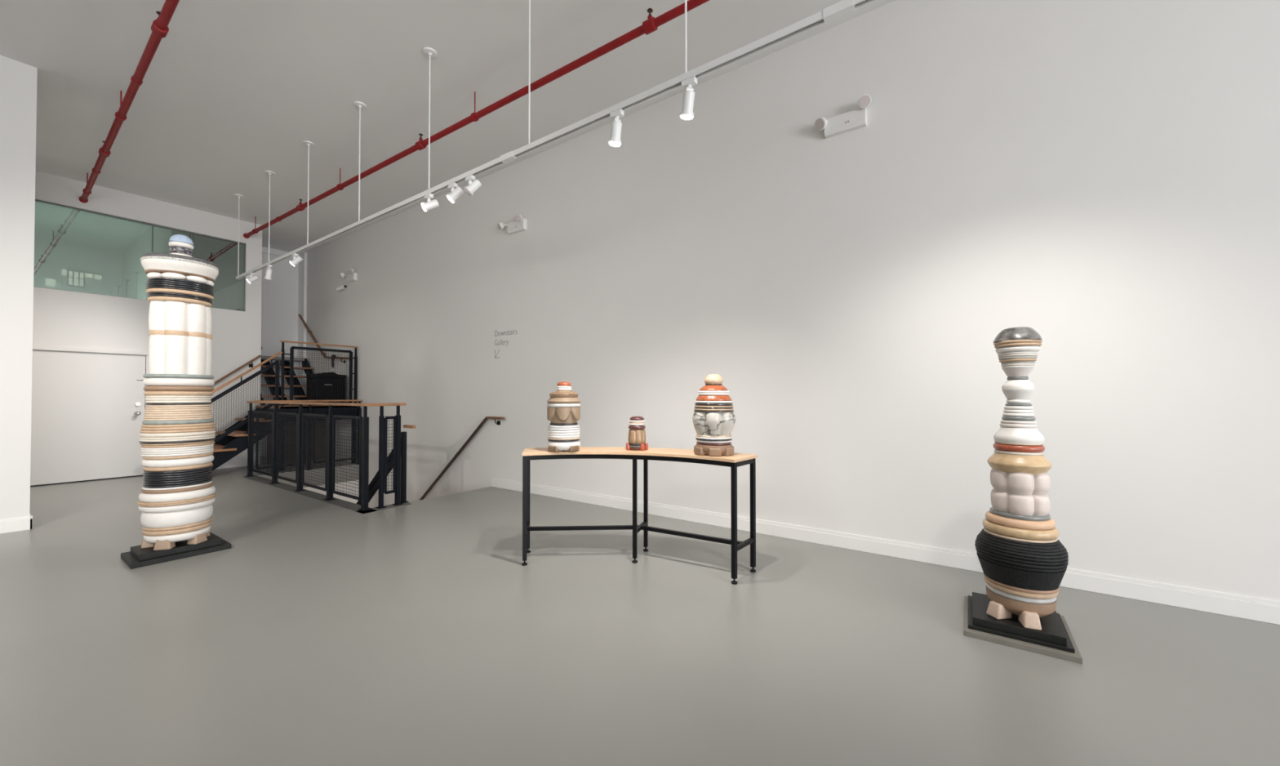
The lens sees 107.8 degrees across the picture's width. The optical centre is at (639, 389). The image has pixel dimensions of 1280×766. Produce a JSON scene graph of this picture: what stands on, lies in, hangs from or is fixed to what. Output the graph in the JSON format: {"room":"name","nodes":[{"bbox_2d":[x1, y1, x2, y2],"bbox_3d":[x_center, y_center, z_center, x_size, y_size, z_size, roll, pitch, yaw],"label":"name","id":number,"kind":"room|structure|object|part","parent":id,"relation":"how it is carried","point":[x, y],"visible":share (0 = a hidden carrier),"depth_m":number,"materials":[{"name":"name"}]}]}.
{"room":"museum","nodes":[
{"label":"museum","id":0,"kind":"room"},
{"bbox_2d":[0,55,37,519],"bbox_3d":[-7.644,-0.924,2.755,0.730,4.520,4.925,-1,-1,35],"label":"wall","id":1,"kind":"structure","parent":0,"point":[18,80],"depth_m":4.48,"materials":[{"name":"paint"}]},
{"bbox_2d":[0,512,32,533],"bbox_3d":[-7.631,1.271,2.729,0.748,0.130,4.943,-1,-1,35],"label":"baseboard","id":2,"kind":"structure","parent":1,"relation":"attached to","point":[20,523],"depth_m":4.46,"materials":[{"name":"white paint"}]},
{"bbox_2d":[32,170,262,468],"bbox_3d":[-8.435,-0.867,7.078,0.175,4.520,4.300,-1,-1,35],"label":"wall","id":3,"kind":"structure","parent":0,"point":[68,321],"depth_m":7.51,"materials":[{"name":"paint"}]},
{"bbox_2d":[30,349,146,486],"bbox_3d":[-8.387,0.412,7.034,0.165,1.960,1.290,-1,-1,35],"label":"door","id":4,"kind":"structure","parent":3,"relation":"in","point":[88,409],"depth_m":7.05,"materials":[{"name":"white paint"}]},
{"bbox_3d":[-8.039,0.380,7.470,0.095,0.067,0.067,-1,-1,35],"label":"knob","id":5,"kind":"part","parent":4,"relation":"part of","materials":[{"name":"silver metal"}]},
{"bbox_2d":[33,199,245,311],"bbox_3d":[-8.326,-2.088,7.241,0.055,1.265,3.465,-1,-1,35],"label":"window","id":6,"kind":"structure","parent":3,"relation":"in","point":[77,250],"depth_m":7.29,"materials":[{"name":"green glass"}]},
{"bbox_2d":[210,355,261,386],"bbox_3d":[-7.465,-0.157,8.270,0.086,0.990,1.197,-1,-1,35],"label":"wall handrail","id":7,"kind":"object","parent":3,"relation":"attached to","point":[259,356],"visible":0.5,"depth_m":8.47,"materials":[{"name":"brown wood"}]},
{"bbox_2d":[260,252,298,455],"bbox_3d":[-7.914,-0.838,9.325,1.550,4.520,2.380,-1,-1,35],"label":"wall","id":8,"kind":"structure","parent":0,"point":[279,295],"depth_m":10.36,"materials":[{"name":"paint"}]},
{"bbox_2d":[262,246,306,392],"bbox_3d":[-8.303,-0.834,9.659,0.330,4.520,2.280,-1,-1,35],"label":"trim","id":9,"kind":"structure","parent":8,"relation":"attached to","point":[302,275],"depth_m":10.51,"materials":[{"name":"white paint"}]},
{"bbox_2d":[261,355,308,361],"bbox_3d":[-8.246,-0.674,9.617,0.470,0.060,2.280,-1,-1,35],"label":"floor","id":10,"kind":"structure","parent":0,"point":[263,357],"depth_m":10.06,"materials":[{"name":"grey"}]},
{"bbox_2d":[302,480,358,503],"bbox_3d":[-4.212,3.192,7.046,4.070,3.000,1.780,-1,-1,35],"label":"wall","id":11,"kind":"structure","parent":0,"point":[339,496],"depth_m":8.63,"materials":[{"name":"paint"}]},
{"bbox_2d":[0,0,896,253],"bbox_3d":[-0.677,-3.315,0.384,23.700,0.200,9.180,-1,-1,35],"label":"ceiling","id":12,"kind":"structure","parent":0,"point":[233,91],"depth_m":4.77,"materials":[{"name":"paint"}]},
{"bbox_2d":[78,0,179,203],"bbox_3d":[-3.381,-3.017,3.406,12.402,0.312,0.092,-1,-1,36],"label":"pipe","id":13,"kind":"object","parent":12,"relation":"hanging from","point":[159,28],"visible":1,"depth_m":4.40,"materials":[{"name":"red metal"}]},
{"bbox_2d":[243,0,710,238],"bbox_3d":[-2.126,-2.994,5.198,12.404,0.312,0.090,0,-1,34],"label":"pipe","id":14,"kind":"object","parent":12,"relation":"hanging from","point":[651,24],"visible":1,"depth_m":4.56,"materials":[{"name":"red metal"}]},
{"bbox_2d":[234,0,877,279],"bbox_3d":[-1.783,-2.490,4.236,11.542,1.348,0.124,-1,-1,35],"label":"track","id":15,"kind":"object","parent":12,"relation":"hanging from","point":[844,7],"visible":1,"depth_m":3.26,"materials":[{"name":"white metal"}]},
{"bbox_3d":[-6.459,-2.467,7.510,0.013,1.306,0.013,-1,-1,35],"label":"suspension rod","id":16,"kind":"part","parent":15,"relation":"part of","materials":[{"name":"white metal"}]},
{"bbox_2d":[246,272,258,283],"bbox_3d":[-5.929,-1.699,7.143,0.149,0.162,0.092,0,-1,-18],"label":"track spotlight","id":17,"kind":"object","parent":15,"relation":"hanging from","point":[252,278],"visible":1,"depth_m":7.12,"materials":[{"name":"white metal"}]},
{"bbox_2d":[264,264,271,279],"bbox_3d":[-5.344,-1.679,6.714,0.121,0.213,0.084,-1,-1,35],"label":"track spotlight","id":18,"kind":"object","parent":15,"relation":"hanging from","point":[268,271],"visible":1,"depth_m":6.69,"materials":[{"name":"white metal"}]},
{"bbox_3d":[-5.345,-2.477,6.730,0.013,1.306,0.013,-1,-1,35],"label":"suspension rod","id":19,"kind":"part","parent":15,"relation":"part of","materials":[{"name":"white metal"}]},
{"bbox_2d":[289,253,302,266],"bbox_3d":[-4.549,-1.711,6.178,0.147,0.163,0.088,0,-1,-9],"label":"track spotlight","id":20,"kind":"object","parent":15,"relation":"hanging from","point":[297,260],"visible":1,"depth_m":6.16,"materials":[{"name":"white metal"}]},
{"bbox_3d":[-4.231,-2.487,5.950,0.013,1.306,0.013,-1,-1,35],"label":"suspension rod","id":21,"kind":"part","parent":15,"relation":"part of","materials":[{"name":"white metal"}]},
{"bbox_3d":[-3.101,-2.498,5.159,0.013,1.306,0.013,-1,-1,35],"label":"suspension rod","id":22,"kind":"part","parent":15,"relation":"part of","materials":[{"name":"white metal"}]},
{"bbox_3d":[-1.970,-2.508,4.367,0.013,1.306,0.013,-1,-1,35],"label":"suspension rod","id":23,"kind":"part","parent":15,"relation":"part of","materials":[{"name":"white metal"}]},
{"bbox_2d":[421,193,439,211],"bbox_3d":[-1.960,-1.737,4.360,0.152,0.160,0.092,0,-1,-17],"label":"track spotlight","id":24,"kind":"object","parent":15,"relation":"hanging from","point":[432,204],"visible":1,"depth_m":4.34,"materials":[{"name":"white metal"}]},
{"bbox_2d":[446,182,463,203],"bbox_3d":[-1.639,-1.738,4.140,0.142,0.163,0.086,0,-1,-5],"label":"track spotlight","id":25,"kind":"object","parent":15,"relation":"hanging from","point":[458,192],"visible":1,"depth_m":4.12,"materials":[{"name":"white metal"}]},
{"bbox_2d":[464,174,481,195],"bbox_3d":[-1.434,-1.740,4.001,0.139,0.163,0.091,0,-1,-15],"label":"track spotlight","id":26,"kind":"object","parent":15,"relation":"hanging from","point":[473,186],"visible":1,"depth_m":3.98,"materials":[{"name":"white metal"}]},
{"bbox_3d":[-0.848,-2.518,3.582,0.013,1.306,0.013,-1,-1,35],"label":"suspension rod","id":27,"kind":"part","parent":15,"relation":"part of","materials":[{"name":"white metal"}]},
{"bbox_2d":[608,108,623,146],"bbox_3d":[-0.156,-1.726,3.098,0.113,0.214,0.086,-1,-1,35],"label":"track spotlight","id":28,"kind":"object","parent":15,"relation":"hanging from","point":[615,140],"visible":1,"depth_m":3.07,"materials":[{"name":"white metal"}]},
{"bbox_3d":[0.274,-2.529,2.796,0.013,1.306,0.013,-1,-1,35],"label":"suspension rod","id":29,"kind":"part","parent":15,"relation":"part of","materials":[{"name":"white metal"}]},
{"bbox_2d":[680,75,697,119],"bbox_3d":[0.288,-1.731,2.791,0.085,0.211,0.129,0,-1,-15],"label":"track spotlight","id":30,"kind":"object","parent":15,"relation":"hanging from","point":[686,113],"visible":1,"depth_m":2.77,"materials":[{"name":"white metal"}]},
{"bbox_2d":[0,454,1279,765],"bbox_3d":[-0.706,1.454,0.280,23.500,0.300,8.880,-1,-1,35],"label":"floor","id":31,"kind":"structure","parent":0,"point":[419,633],"depth_m":2.36,"materials":[{"name":"grey concrete"}]},
{"bbox_2d":[120,532,231,568],"bbox_3d":[-3.816,1.308,3.852,0.420,0.085,0.584,-1,-1,35],"label":"plinth","id":32,"kind":"object","parent":31,"relation":"on","point":[138,557],"visible":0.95,"depth_m":3.71,"materials":[{"name":"black wood"}]},
{"bbox_2d":[137,234,218,550],"bbox_3d":[-3.817,-0.010,3.868,0.464,2.549,0.468,0,-1,-8],"label":"sculpture","id":33,"kind":"object","parent":32,"relation":"on","point":[176,498],"visible":1,"depth_m":3.72,"materials":[{"name":"white ceramic"}]},
{"bbox_3d":[-3.816,-0.981,3.882,0.460,0.080,0.460,-1,-1,35],"label":"flared dish","id":34,"kind":"part","parent":33,"relation":"part of","materials":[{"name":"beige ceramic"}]},
{"bbox_2d":[211,408,278,471],"bbox_3d":[-7.020,0.873,7.877,1.170,1.060,1.370,-1,-1,35],"label":"staircase","id":35,"kind":"structure","parent":31,"relation":"on","point":[235,442],"depth_m":7.67,"materials":[{"name":"brown wood"}]},
{"bbox_2d":[210,351,282,443],"bbox_3d":[-6.540,0.368,7.532,0.080,2.062,1.261,-1,-1,35],"label":"stair railing","id":36,"kind":"object","parent":35,"relation":"attached to","point":[276,363],"visible":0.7,"depth_m":7.64,"materials":[{"name":"black metal"}]},
{"bbox_3d":[-6.540,-0.169,7.540,0.045,0.988,1.261,-1,-1,35],"label":"handrail","id":37,"kind":"part","parent":36,"relation":"part of","materials":[{"name":"brown wood"}]},
{"bbox_3d":[-6.219,-0.075,7.997,0.030,0.840,0.035,-1,-1,35],"label":"post","id":38,"kind":"part","parent":36,"relation":"part of","materials":[{"name":"black metal"}]},
{"bbox_2d":[255,404,358,471],"bbox_3d":[-6.367,0.859,8.906,1.340,1.115,1.245,-1,-1,35],"label":"landing","id":39,"kind":"object","parent":31,"relation":"on","point":[285,406],"visible":0.4,"depth_m":8.88,"materials":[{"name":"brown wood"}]},
{"bbox_2d":[260,358,313,404],"bbox_3d":[-7.324,-0.191,9.636,1.250,1.005,1.140,-1,-1,35],"label":"staircase","id":40,"kind":"structure","parent":39,"relation":"on","point":[286,363],"depth_m":9.62,"materials":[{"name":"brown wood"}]},
{"bbox_3d":[-6.754,0.997,9.276,0.020,0.850,1.070,-1,-1,35],"label":"panel","id":41,"kind":"part","parent":39,"relation":"part of","materials":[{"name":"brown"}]},
{"bbox_2d":[280,340,358,405],"bbox_3d":[-5.841,-0.271,8.539,0.060,1.135,1.242,-1,-1,35],"label":"guard railing","id":42,"kind":"object","parent":39,"relation":"on","point":[292,360],"visible":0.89,"depth_m":8.53,"materials":[{"name":"black metal"}]},
{"bbox_3d":[-6.174,-0.262,8.063,0.034,1.105,0.034,-1,-1,35],"label":"post","id":43,"kind":"part","parent":42,"relation":"part of","materials":[{"name":"black metal"}]},
{"bbox_3d":[-5.841,-0.826,8.546,0.060,0.025,1.242,-1,-1,35],"label":"handrail","id":44,"kind":"part","parent":42,"relation":"part of","materials":[{"name":"brown wood"}]},
{"bbox_3d":[-5.824,-0.238,8.562,0.004,0.980,0.960,-1,-1,35],"label":"panel","id":45,"kind":"part","parent":42,"relation":"part of","materials":[{"name":"black metal"}]},
{"bbox_3d":[-5.500,-0.249,9.025,0.040,1.105,0.040,-1,-1,35],"label":"post","id":46,"kind":"part","parent":42,"relation":"part of","materials":[{"name":"black metal"}]},
{"bbox_2d":[306,372,346,399],"bbox_3d":[-6.113,-0.015,9.093,0.475,0.638,0.536,-1,-1,35],"label":"equipment case","id":47,"kind":"object","parent":39,"relation":"on","point":[331,384],"visible":0.73,"depth_m":8.94,"materials":[{"name":"black plastic"}]},
{"bbox_3d":[-6.115,-0.278,9.098,0.470,0.113,0.536,-1,-1,35],"label":"lid","id":48,"kind":"part","parent":47,"relation":"part of","materials":[{"name":"black plastic"}]},
{"bbox_2d":[253,399,361,469],"bbox_3d":[-5.792,0.798,8.247,0.085,1.220,1.642,-1,-1,35],"label":"guard railing","id":49,"kind":"object","parent":31,"relation":"on","point":[359,409],"visible":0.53,"depth_m":8.22,"materials":[{"name":"black metal"}]},
{"bbox_3d":[-6.048,0.828,7.881,0.004,0.930,0.670,-1,-1,35],"label":"panel","id":50,"kind":"part","parent":49,"relation":"part of","materials":[{"name":"black metal"}]},
{"bbox_3d":[-6.048,0.828,7.881,0.020,0.962,0.702,-1,-1,35],"label":"panel frame","id":51,"kind":"part","parent":49,"relation":"part of","materials":[{"name":"black metal"}]},
{"bbox_3d":[-5.795,0.203,8.249,0.060,0.030,1.630,-1,-1,35],"label":"handrail","id":52,"kind":"part","parent":49,"relation":"part of","materials":[{"name":"brown wood"}]},
{"bbox_3d":[-5.815,0.813,8.213,0.085,1.190,0.085,-1,-1,35],"label":"post","id":53,"kind":"part","parent":49,"relation":"part of","materials":[{"name":"black metal"}]},
{"bbox_3d":[-5.580,0.837,8.548,0.004,0.930,0.680,-1,-1,35],"label":"panel","id":54,"kind":"part","parent":49,"relation":"part of","materials":[{"name":"black metal"}]},
{"bbox_3d":[-5.580,0.837,8.548,0.020,0.962,0.712,-1,-1,35],"label":"panel frame","id":55,"kind":"part","parent":49,"relation":"part of","materials":[{"name":"black metal"}]},
{"bbox_3d":[-5.345,0.821,8.884,0.085,1.190,0.085,-1,-1,35],"label":"post","id":56,"kind":"part","parent":49,"relation":"part of","materials":[{"name":"black metal"}]},
{"bbox_2d":[243,475,411,513],"bbox_3d":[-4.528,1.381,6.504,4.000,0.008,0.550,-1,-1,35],"label":"trim","id":57,"kind":"structure","parent":31,"relation":"on","point":[348,505],"depth_m":5.90,"materials":[{"name":"metal"}]},
{"bbox_2d":[245,400,406,511],"bbox_3d":[-4.570,0.776,6.542,3.998,1.203,0.470,-1,-1,35],"label":"guard railing","id":58,"kind":"object","parent":57,"relation":"on","point":[254,437],"visible":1,"depth_m":5.79,"materials":[{"name":"black metal"}]},
{"bbox_3d":[-6.251,0.804,7.486,0.110,1.172,0.090,-1,-1,35],"label":"post","id":59,"kind":"part","parent":58,"relation":"part of","materials":[{"name":"black metal"}]},
{"bbox_3d":[-5.813,0.814,7.179,0.870,0.930,0.004,-1,-1,35],"label":"panel","id":60,"kind":"part","parent":58,"relation":"part of","materials":[{"name":"black metal"}]},
{"bbox_3d":[-5.813,0.814,7.179,0.902,0.962,0.020,-1,-1,35],"label":"panel frame","id":61,"kind":"part","parent":58,"relation":"part of","materials":[{"name":"black metal"}]},
{"bbox_3d":[-5.374,0.796,6.872,0.110,1.172,0.090,-1,-1,35],"label":"post","id":62,"kind":"part","parent":58,"relation":"part of","materials":[{"name":"black metal"}]},
{"bbox_3d":[-4.998,0.807,6.609,0.752,0.962,0.020,-1,-1,35],"label":"panel frame","id":63,"kind":"part","parent":58,"relation":"part of","materials":[{"name":"black metal"}]},
{"bbox_3d":[-4.998,0.807,6.609,0.720,0.930,0.004,-1,-1,35],"label":"panel","id":64,"kind":"part","parent":58,"relation":"part of","materials":[{"name":"black metal"}]},
{"bbox_3d":[-4.621,0.789,6.345,0.110,1.172,0.090,-1,-1,35],"label":"post","id":65,"kind":"part","parent":58,"relation":"part of","materials":[{"name":"black metal"}]},
{"bbox_3d":[-4.240,0.800,6.078,0.762,0.962,0.020,-1,-1,35],"label":"panel frame","id":66,"kind":"part","parent":58,"relation":"part of","materials":[{"name":"black metal"}]},
{"bbox_3d":[-4.240,0.800,6.078,0.730,0.930,0.004,-1,-1,35],"label":"panel","id":67,"kind":"part","parent":58,"relation":"part of","materials":[{"name":"black metal"}]},
{"bbox_3d":[-4.570,0.191,6.555,3.990,0.032,0.460,-1,-1,35],"label":"handrail","id":68,"kind":"part","parent":58,"relation":"part of","materials":[{"name":"brown wood"}]},
{"bbox_3d":[-3.859,0.782,5.811,0.110,1.172,0.090,-1,-1,35],"label":"post","id":69,"kind":"part","parent":58,"relation":"part of","materials":[{"name":"black metal"}]},
{"bbox_3d":[-3.490,0.793,5.553,0.700,0.930,0.004,-1,-1,35],"label":"panel","id":70,"kind":"part","parent":58,"relation":"part of","materials":[{"name":"black metal"}]},
{"bbox_3d":[-3.490,0.793,5.553,0.732,0.962,0.020,-1,-1,35],"label":"panel frame","id":71,"kind":"part","parent":58,"relation":"part of","materials":[{"name":"black metal"}]},
{"bbox_3d":[-3.122,0.775,5.295,0.110,1.172,0.090,-1,-1,35],"label":"post","id":72,"kind":"part","parent":58,"relation":"part of","materials":[{"name":"black metal"}]},
{"bbox_3d":[-2.988,0.774,5.391,0.080,1.177,0.080,-1,-1,35],"label":"post","id":73,"kind":"part","parent":58,"relation":"part of","materials":[{"name":"black metal"}]},
{"bbox_3d":[-2.930,0.767,5.473,0.004,0.870,0.110,-1,-1,35],"label":"panel","id":74,"kind":"part","parent":58,"relation":"part of","materials":[{"name":"black metal"}]},
{"bbox_3d":[-2.930,0.767,5.473,0.020,0.902,0.142,-1,-1,35],"label":"panel frame","id":75,"kind":"part","parent":58,"relation":"part of","materials":[{"name":"black metal"}]},
{"bbox_3d":[-2.879,0.776,5.546,0.085,1.177,0.085,-1,-1,35],"label":"post","id":76,"kind":"part","parent":58,"relation":"part of","materials":[{"name":"black metal"}]},
{"bbox_2d":[521,446,757,584],"bbox_3d":[-0.047,0.918,3.663,1.885,0.860,0.594,0,-1,13],"label":"console table","id":77,"kind":"object","parent":31,"relation":"on","point":[736,460],"visible":0.84,"depth_m":3.60,"materials":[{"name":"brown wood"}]},
{"bbox_3d":[-0.887,0.928,3.591,0.030,0.769,0.030,0,-1,-21],"label":"leg","id":78,"kind":"part","parent":77,"relation":"part of","materials":[{"name":"black metal"}]},
{"bbox_3d":[-0.931,0.931,3.878,0.030,0.769,0.030,0,-1,-19],"label":"leg","id":79,"kind":"part","parent":77,"relation":"part of","materials":[{"name":"black metal"}]},
{"bbox_2d":[546,381,580,452],"bbox_3d":[-0.608,0.214,3.731,0.274,0.550,0.271,-1,-1,35],"label":"urn","id":80,"kind":"object","parent":77,"relation":"on","point":[563,409],"visible":1,"depth_m":3.63,"materials":[{"name":"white ceramic"}]},
{"bbox_3d":[-0.608,0.027,3.734,0.233,0.040,0.232,-1,-1,35],"label":"flared lid","id":81,"kind":"part","parent":80,"relation":"part of","materials":[{"name":"ceramic"}]},
{"bbox_3d":[-0.040,0.928,3.643,0.030,0.769,0.030,0,-1,14],"label":"leg","id":82,"kind":"part","parent":77,"relation":"part of","materials":[{"name":"black metal"}]},
{"bbox_2d":[626,415,648,450],"bbox_3d":[-0.021,0.355,3.802,0.181,0.275,0.172,-1,-1,35],"label":"urn","id":83,"kind":"object","parent":77,"relation":"on","point":[637,439],"visible":1,"depth_m":3.74,"materials":[{"name":"red ceramic"}]},
{"bbox_3d":[-0.048,0.528,3.670,1.857,0.035,0.560,0,-1,13],"label":"apron frame","id":84,"kind":"part","parent":77,"relation":"part of","materials":[{"name":"black metal"}]},
{"bbox_3d":[0.049,0.932,3.915,0.030,0.769,0.030,0,-1,15],"label":"leg","id":85,"kind":"part","parent":77,"relation":"part of","materials":[{"name":"black metal"}]},
{"bbox_2d":[692,373,735,456],"bbox_3d":[0.556,0.186,3.512,0.319,0.600,0.316,-1,-1,35],"label":"sculpture","id":86,"kind":"object","parent":77,"relation":"on","point":[713,419],"visible":1,"depth_m":3.40,"materials":[{"name":"ceramic"}]},
{"bbox_3d":[0.554,-0.009,3.512,0.214,0.042,0.214,-1,-1,35],"label":"flared lid","id":87,"kind":"part","parent":86,"relation":"part of","materials":[{"name":"ceramic"}]},
{"bbox_2d":[695,443,732,455],"bbox_3d":[0.555,0.446,3.506,0.272,0.073,0.274,-1,-1,35],"label":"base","id":88,"kind":"object","parent":86,"relation":"attached to","point":[701,449],"depth_m":3.39,"materials":[{"name":"brown ceramic"}]},
{"bbox_3d":[0.653,0.923,3.237,0.030,0.769,0.030,1,-1,-43],"label":"leg","id":89,"kind":"part","parent":77,"relation":"part of","materials":[{"name":"black metal"}]},
{"bbox_3d":[0.837,0.926,3.457,0.030,0.769,0.030,1,-1,-44],"label":"leg","id":90,"kind":"part","parent":77,"relation":"part of","materials":[{"name":"black metal"}]},
{"bbox_2d":[964,595,1082,663],"bbox_3d":[2.103,1.320,2.613,0.472,0.028,0.538,-1,-1,35],"label":"plinth","id":91,"kind":"object","parent":31,"relation":"on","point":[1076,656],"depth_m":2.41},
{"bbox_2d":[968,591,1075,653],"bbox_3d":[2.103,1.276,2.616,0.431,0.060,0.465,-1,-1,35],"label":"plinth","id":92,"kind":"object","parent":91,"relation":"on","point":[1053,633],"visible":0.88,"depth_m":2.48,"materials":[{"name":"black wood"}]},
{"bbox_2d":[974,326,1068,630],"bbox_3d":[2.107,0.450,2.597,0.400,1.591,0.402,1,-1,-37],"label":"sculpture","id":93,"kind":"object","parent":92,"relation":"on","point":[1024,562],"visible":1,"depth_m":2.50,"materials":[{"name":"ceramic"}]},
{"bbox_3d":[2.108,0.001,2.603,0.142,0.107,0.142,-1,-1,35],"label":"bulb","id":94,"kind":"part","parent":93,"relation":"part of","materials":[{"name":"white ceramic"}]},
{"bbox_2d":[986,586,1056,617],"bbox_3d":[2.106,1.171,2.587,0.303,0.091,0.301,-1,-1,35],"label":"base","id":95,"kind":"object","parent":93,"relation":"attached to","point":[1001,605],"depth_m":2.49,"materials":[{"name":"brown ceramic"}]},
{"bbox_2d":[305,0,1279,600],"bbox_3d":[1.898,0.743,4.009,23.700,7.820,0.200,-1,-1,35],"label":"wall","id":96,"kind":"structure","parent":0,"point":[1099,178],"depth_m":3.77,"materials":[{"name":"paint"}]},
{"bbox_2d":[297,314,348,363],"bbox_3d":[-6.718,-1.116,9.892,2.438,1.191,0.086,-1,-1,35],"label":"wall handrail","id":97,"kind":"object","parent":96,"relation":"attached to","point":[309,331],"visible":0.86,"depth_m":10.06,"materials":[{"name":"brown wood"}]},
{"bbox_2d":[328,354,336,371],"bbox_3d":[-6.204,-0.524,9.302,0.076,0.373,0.386,0,-1,1],"label":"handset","id":98,"kind":"object","parent":97,"relation":"hanging from","point":[333,355],"visible":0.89,"depth_m":9.43,"materials":[{"name":"black plastic"}]},
{"bbox_2d":[336,284,346,290],"bbox_3d":[-5.992,-2.041,9.378,0.205,0.109,0.093,0,-1,18],"label":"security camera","id":99,"kind":"object","parent":96,"relation":"attached to","point":[341,287],"visible":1,"depth_m":9.35,"materials":[{"name":"grey plastic"}]},
{"bbox_2d":[339,268,356,282],"bbox_3d":[-5.766,-2.240,9.215,0.512,0.220,0.134,-1,-1,35],"label":"emergency light","id":100,"kind":"object","parent":96,"relation":"attached to","point":[350,277],"visible":1,"depth_m":9.15,"materials":[{"name":"white plastic"}]},
{"bbox_2d":[418,416,504,500],"bbox_3d":[-3.537,1.913,7.624,4.048,3.031,0.086,-1,-1,35],"label":"wall handrail","id":101,"kind":"object","parent":96,"relation":"attached to","point":[486,418],"visible":0.57,"depth_m":7.00,"materials":[{"name":"brown wood"}]},
{"bbox_3d":[-2.039,0.401,6.568,0.360,0.034,0.042,-1,-1,35],"label":"rail","id":102,"kind":"part","parent":101,"relation":"part of","materials":[{"name":"brown wood"}]},
{"bbox_2d":[494,329,516,358],"bbox_3d":[-1.887,-0.645,6.554,0.477,0.392,0.001,-1,-1,35],"label":"wall text","id":103,"kind":"object","parent":96,"relation":"attached to","point":[516,330],"depth_m":6.63,"materials":[{"name":"grey paint"}]},
{"bbox_2d":[497,213,526,234],"bbox_3d":[-1.776,-2.261,6.422,0.492,0.200,0.134,-1,-1,35],"label":"emergency light","id":104,"kind":"object","parent":96,"relation":"attached to","point":[520,224],"visible":1,"depth_m":6.37,"materials":[{"name":"white plastic"}]},
{"bbox_2d":[814,93,871,138],"bbox_3d":[1.726,-2.318,3.970,0.452,0.220,0.134,-1,-1,35],"label":"emergency light","id":105,"kind":"object","parent":96,"relation":"attached to","point":[855,119],"visible":1,"depth_m":3.96,"materials":[{"name":"white plastic"}]},
{"bbox_2d":[490,476,1279,624],"bbox_3d":[4.662,1.260,1.934,16.600,0.130,0.018,-1,-1,35],"label":"baseboard","id":106,"kind":"structure","parent":96,"relation":"attached to","point":[1260,609],"depth_m":3.60,"materials":[{"name":"white paint"}]},
{"bbox_3d":[-4.212,4.742,7.026,4.070,0.100,1.780,-1,-1,35],"label":"floor","id":107,"kind":"structure","parent":0,"visible":0},
{"bbox_3d":[-4.013,3.095,7.212,3.693,3.360,1.278,-1,-1,35],"label":"staircase","id":108,"kind":"structure","parent":107,"relation":"on","visible":0},
{"bbox_2d":[355,424,415,504],"bbox_3d":[-4.274,2.292,6.630,3.802,3.695,0.092,-1,-1,35],"label":"stair railing","id":109,"kind":"object","parent":108,"relation":"attached to","point":[374,482],"visible":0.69,"depth_m":5.65,"materials":[{"name":"black metal"}]},
{"bbox_3d":[-4.349,2.175,6.680,3.625,3.172,0.030,-1,-1,35],"label":"sloping rail","id":110,"kind":"part","parent":109,"relation":"part of","materials":[{"name":"black metal"}]},
{"bbox_3d":[-2.866,0.940,5.658,0.090,0.852,0.085,-1,-1,35],"label":"post","id":111,"kind":"part","parent":109,"relation":"part of","materials":[{"name":"black metal"}]},
{"bbox_3d":[-2.792,0.449,5.649,0.220,0.035,0.040,-1,-1,35],"label":"handrail","id":112,"kind":"part","parent":109,"relation":"part of","materials":[{"name":"brown wood"}]}
]}

